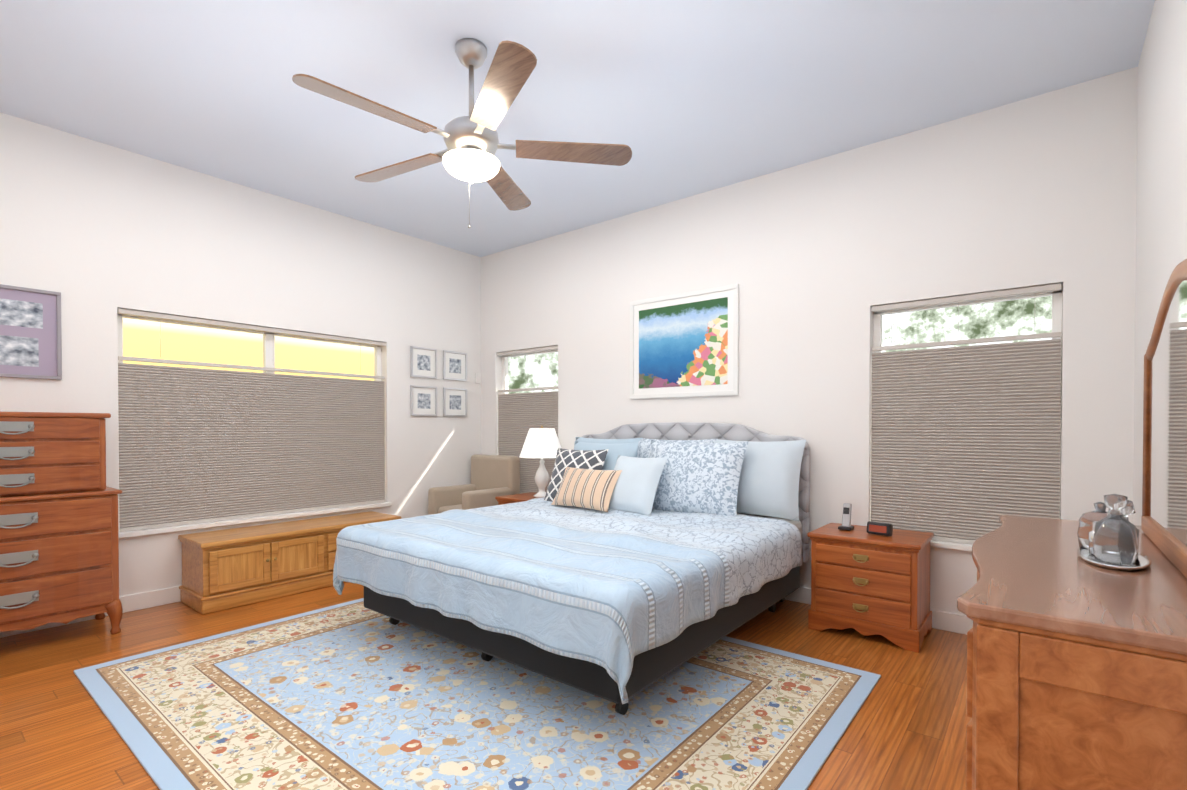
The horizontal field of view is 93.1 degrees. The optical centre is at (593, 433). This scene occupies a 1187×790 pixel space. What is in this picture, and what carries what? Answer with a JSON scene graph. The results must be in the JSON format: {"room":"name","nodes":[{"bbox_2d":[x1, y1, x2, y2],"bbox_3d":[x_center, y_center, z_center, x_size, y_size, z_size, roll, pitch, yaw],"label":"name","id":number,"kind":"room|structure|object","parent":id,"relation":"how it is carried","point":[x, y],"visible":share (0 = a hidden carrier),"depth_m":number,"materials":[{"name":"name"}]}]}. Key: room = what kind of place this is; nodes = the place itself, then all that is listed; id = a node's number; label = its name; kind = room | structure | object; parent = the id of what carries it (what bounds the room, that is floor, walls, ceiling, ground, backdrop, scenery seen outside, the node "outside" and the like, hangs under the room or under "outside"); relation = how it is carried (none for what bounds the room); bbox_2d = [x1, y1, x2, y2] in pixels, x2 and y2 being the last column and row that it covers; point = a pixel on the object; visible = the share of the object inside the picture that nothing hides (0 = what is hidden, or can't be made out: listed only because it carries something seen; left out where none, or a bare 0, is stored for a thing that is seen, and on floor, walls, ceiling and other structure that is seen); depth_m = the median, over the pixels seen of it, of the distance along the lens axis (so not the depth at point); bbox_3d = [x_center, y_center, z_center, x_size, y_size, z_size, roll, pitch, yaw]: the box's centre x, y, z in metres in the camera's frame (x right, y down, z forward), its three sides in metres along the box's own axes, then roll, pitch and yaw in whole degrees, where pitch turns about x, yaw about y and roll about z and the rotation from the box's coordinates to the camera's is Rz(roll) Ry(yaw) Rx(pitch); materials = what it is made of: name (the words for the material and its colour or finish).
{"room":"bedroom","nodes":[
{"label":"bedroom","id":0,"kind":"room"},
{"bbox_2d":[0,112,480,596],"bbox_3d":[-2.742,-0.349,4.199,0.160,3.020,4.730,1,1,39],"label":"wall","id":1,"kind":"structure","parent":0,"point":[96,234],"depth_m":4.01,"materials":[{"name":"paint"}]},
{"bbox_2d":[0,284,61,379],"bbox_3d":[-3.437,-0.592,3.182,0.022,0.530,0.620,1,1,39],"label":"picture frame","id":2,"kind":"object","parent":1,"relation":"attached to","point":[30,335],"visible":0.98,"depth_m":3.32,"materials":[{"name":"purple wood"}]},
{"bbox_2d":[0,585,181,637],"bbox_3d":[-2.670,1.107,4.164,0.016,0.110,4.680,1,1,39],"label":"baseboard","id":3,"kind":"structure","parent":1,"relation":"attached to","point":[138,601],"depth_m":3.73,"materials":[{"name":"white wood"}]},
{"bbox_2d":[117,314,391,537],"bbox_3d":[-2.534,-0.083,4.432,0.195,1.497,1.960,1,1,39],"label":"window","id":4,"kind":"structure","parent":1,"relation":"in","point":[269,349],"depth_m":4.30,"materials":[{"name":"white"}]},
{"bbox_2d":[117,308,384,531],"bbox_3d":[-2.513,-0.096,4.415,0.045,1.462,1.898,1,1,39],"label":"window shade","id":5,"kind":"object","parent":4,"relation":"attached to","point":[197,445],"visible":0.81,"depth_m":4.23,"materials":[{"name":"fabric"}]},
{"bbox_2d":[410,385,436,415],"bbox_3d":[-1.636,-0.318,5.427,0.022,0.290,0.290,1,1,39],"label":"picture frame","id":6,"kind":"object","parent":1,"relation":"attached to","point":[423,400],"visible":1,"depth_m":5.42,"materials":[{"name":"silver metal"}]},
{"bbox_2d":[410,346,436,378],"bbox_3d":[-1.636,-0.687,5.423,0.022,0.290,0.290,1,1,39],"label":"picture frame","id":7,"kind":"object","parent":1,"relation":"attached to","point":[423,362],"visible":1,"depth_m":5.42,"materials":[{"name":"silver metal"}]},
{"bbox_2d":[443,387,466,416],"bbox_3d":[-1.405,-0.321,5.715,0.022,0.290,0.290,1,1,39],"label":"picture frame","id":8,"kind":"object","parent":1,"relation":"attached to","point":[454,402],"visible":1,"depth_m":5.71,"materials":[{"name":"silver metal"}]},
{"bbox_2d":[443,350,466,380],"bbox_3d":[-1.405,-0.691,5.711,0.022,0.290,0.290,1,1,39],"label":"picture frame","id":9,"kind":"object","parent":1,"relation":"attached to","point":[454,365],"visible":0.96,"depth_m":5.70,"materials":[{"name":"silver metal"}]},
{"bbox_2d":[0,582,971,789],"bbox_3d":[-0.715,1.230,2.588,5.360,0.100,5.050,1,1,39],"label":"floor","id":10,"kind":"structure","parent":0,"point":[906,729],"depth_m":2.54,"materials":[{"name":"laminate"}]},
{"bbox_2d":[0,412,122,633],"bbox_3d":[-3.216,0.529,3.094,0.491,1.297,0.894,1,1,39],"label":"chest","id":11,"kind":"object","parent":10,"relation":"on","point":[59,545],"visible":1,"depth_m":3.10,"materials":[{"name":"brown wood"}]},
{"bbox_2d":[178,511,400,614],"bbox_3d":[-2.242,0.928,4.305,0.485,0.465,1.440,1,1,39],"label":"chest","id":12,"kind":"object","parent":10,"relation":"on","point":[224,569],"visible":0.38,"depth_m":3.91,"materials":[{"name":"brown wood"}]},
{"bbox_2d":[428,454,519,514],"bbox_3d":[-1.155,0.682,5.468,0.620,0.930,0.660,1,1,39],"label":"armchair","id":13,"kind":"object","parent":10,"relation":"on","point":[493,477],"visible":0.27,"depth_m":5.46,"materials":[{"name":"beige fabric"}]},
{"bbox_2d":[73,598,880,789],"bbox_3d":[-0.587,1.172,2.747,3.120,0.012,2.440,1,1,39],"label":"rug","id":14,"kind":"object","parent":10,"relation":"on","point":[354,695],"visible":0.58,"depth_m":2.34,"materials":[{"name":"blue fabric"}]},
{"bbox_2d":[495,492,535,504],"bbox_3d":[-0.518,0.863,5.112,0.595,0.583,0.476,1,1,39],"label":"nightstand","id":15,"kind":"object","parent":10,"relation":"on","point":[508,499],"visible":0.06,"depth_m":5.06,"materials":[{"name":"brown wood"}]},
{"bbox_2d":[519,426,560,497],"bbox_3d":[-0.467,0.247,5.090,0.408,0.644,0.408,1,1,39],"label":"table lamp","id":16,"kind":"object","parent":15,"relation":"on","point":[541,442],"visible":0.96,"depth_m":4.97,"materials":[{"name":"white ceramic"}]},
{"bbox_2d":[333,422,809,714],"bbox_3d":[-0.012,0.541,3.536,2.168,1.245,2.299,1,1,39],"label":"bed","id":17,"kind":"object","parent":10,"relation":"on","point":[619,566],"visible":1,"depth_m":2.91,"materials":[{"name":"blue fabric"}]},
{"bbox_2d":[807,523,933,652],"bbox_3d":[1.657,0.882,3.365,0.595,0.583,0.476,1,1,39],"label":"nightstand","id":18,"kind":"object","parent":10,"relation":"on","point":[864,582],"visible":1,"depth_m":3.19,"materials":[{"name":"brown wood"}]},
{"bbox_2d":[838,503,853,530],"bbox_3d":[1.554,0.508,3.457,0.075,0.158,0.085,1,1,39],"label":"cordless phone","id":19,"kind":"object","parent":18,"relation":"on","point":[846,518],"visible":1,"depth_m":3.45,"materials":[{"name":"grey plastic"}]},
{"bbox_2d":[867,521,892,535],"bbox_3d":[1.671,0.553,3.284,0.065,0.074,0.130,-1,1,-43],"label":"alarm clock","id":20,"kind":"object","parent":18,"relation":"on","point":[879,528],"visible":0.98,"depth_m":3.26,"materials":[{"name":"grey plastic"}]},
{"bbox_2d":[957,259,1186,789],"bbox_3d":[1.387,0.370,1.607,0.509,1.642,1.490,1,1,39],"label":"dresser","id":21,"kind":"object","parent":10,"relation":"on","point":[1076,672],"visible":1,"depth_m":1.12,"materials":[{"name":"brown wood"}]},
{"bbox_2d":[1077,494,1151,570],"bbox_3d":[1.406,0.248,1.520,0.146,0.184,0.307,1,1,39],"label":"tray","id":22,"kind":"object","parent":21,"relation":"on","point":[1109,539],"visible":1,"depth_m":1.46,"materials":[{"name":"silver metal"}]},
{"bbox_2d":[0,0,1154,256],"bbox_3d":[-0.715,-1.890,2.553,5.360,0.100,5.050,1,1,39],"label":"ceiling","id":23,"kind":"structure","parent":0,"point":[684,98],"depth_m":2.95,"materials":[{"name":"paint"}]},
{"bbox_2d":[292,38,631,227],"bbox_3d":[-0.630,-1.407,2.680,1.480,0.867,1.472,1,1,39],"label":"ceiling fan","id":24,"kind":"object","parent":23,"relation":"hanging from","point":[471,141],"visible":1,"depth_m":2.62,"materials":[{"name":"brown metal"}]},
{"bbox_2d":[481,67,1137,614],"bbox_3d":[0.816,-0.352,4.476,5.360,3.020,0.160,1,1,39],"label":"wall","id":25,"kind":"structure","parent":0,"point":[817,259],"depth_m":3.65,"materials":[{"name":"paint"}]},
{"bbox_2d":[497,345,557,493],"bbox_3d":[-0.654,-0.109,5.603,0.868,1.462,0.045,1,1,39],"label":"window shade","id":26,"kind":"object","parent":25,"relation":"attached to","point":[520,415],"visible":0.54,"depth_m":5.62,"materials":[{"name":"fabric"}]},
{"bbox_2d":[502,350,557,393],"bbox_3d":[-0.637,-0.096,5.624,0.930,1.497,0.195,1,1,39],"label":"window","id":27,"kind":"structure","parent":25,"relation":"in","point":[525,377],"depth_m":5.74,"materials":[{"name":"white"}]},
{"bbox_2d":[630,284,738,398],"bbox_3d":[0.692,-0.702,4.453,0.970,0.820,0.022,1,1,39],"label":"framed picture","id":28,"kind":"object","parent":25,"relation":"attached to","point":[685,344],"visible":0.96,"depth_m":4.42,"materials":[{"name":"white"}]},
{"bbox_2d":[785,586,972,634],"bbox_3d":[0.761,1.104,4.424,5.040,0.110,0.016,1,1,39],"label":"baseboard","id":29,"kind":"structure","parent":25,"relation":"attached to","point":[953,622],"depth_m":3.35,"materials":[{"name":"white"}]},
{"bbox_2d":[873,285,1062,551],"bbox_3d":[2.181,-0.071,3.360,1.000,1.497,0.195,1,1,39],"label":"window","id":30,"kind":"structure","parent":25,"relation":"in","point":[1057,305],"depth_m":3.32,"materials":[{"name":"white"}]},
{"bbox_2d":[871,283,1061,544],"bbox_3d":[2.164,-0.084,3.339,0.938,1.462,0.045,1,1,39],"label":"window shade","id":31,"kind":"object","parent":30,"relation":"attached to","point":[965,445],"visible":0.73,"depth_m":3.31,"materials":[{"name":"fabric"}]},
{"bbox_2d":[1133,0,1186,525],"bbox_3d":[1.312,-0.312,0.942,0.160,3.020,4.730,1,1,39],"label":"wall","id":32,"kind":"structure","parent":0,"point":[1161,225],"depth_m":2.29,"materials":[{"name":"paint"}]},
{"label":"outside","id":33,"kind":"structure","parent":0,"visible":0},
{"bbox_2d":[508,296,1051,393],"bbox_3d":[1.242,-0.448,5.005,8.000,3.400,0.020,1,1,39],"label":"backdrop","id":34,"kind":"structure","parent":33,"point":[944,314],"depth_m":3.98,"materials":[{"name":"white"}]},
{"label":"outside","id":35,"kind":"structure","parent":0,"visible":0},
{"bbox_2d":[123,318,373,380],"bbox_3d":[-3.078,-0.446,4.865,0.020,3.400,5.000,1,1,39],"label":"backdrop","id":36,"kind":"structure","parent":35,"point":[211,357],"depth_m":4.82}
]}

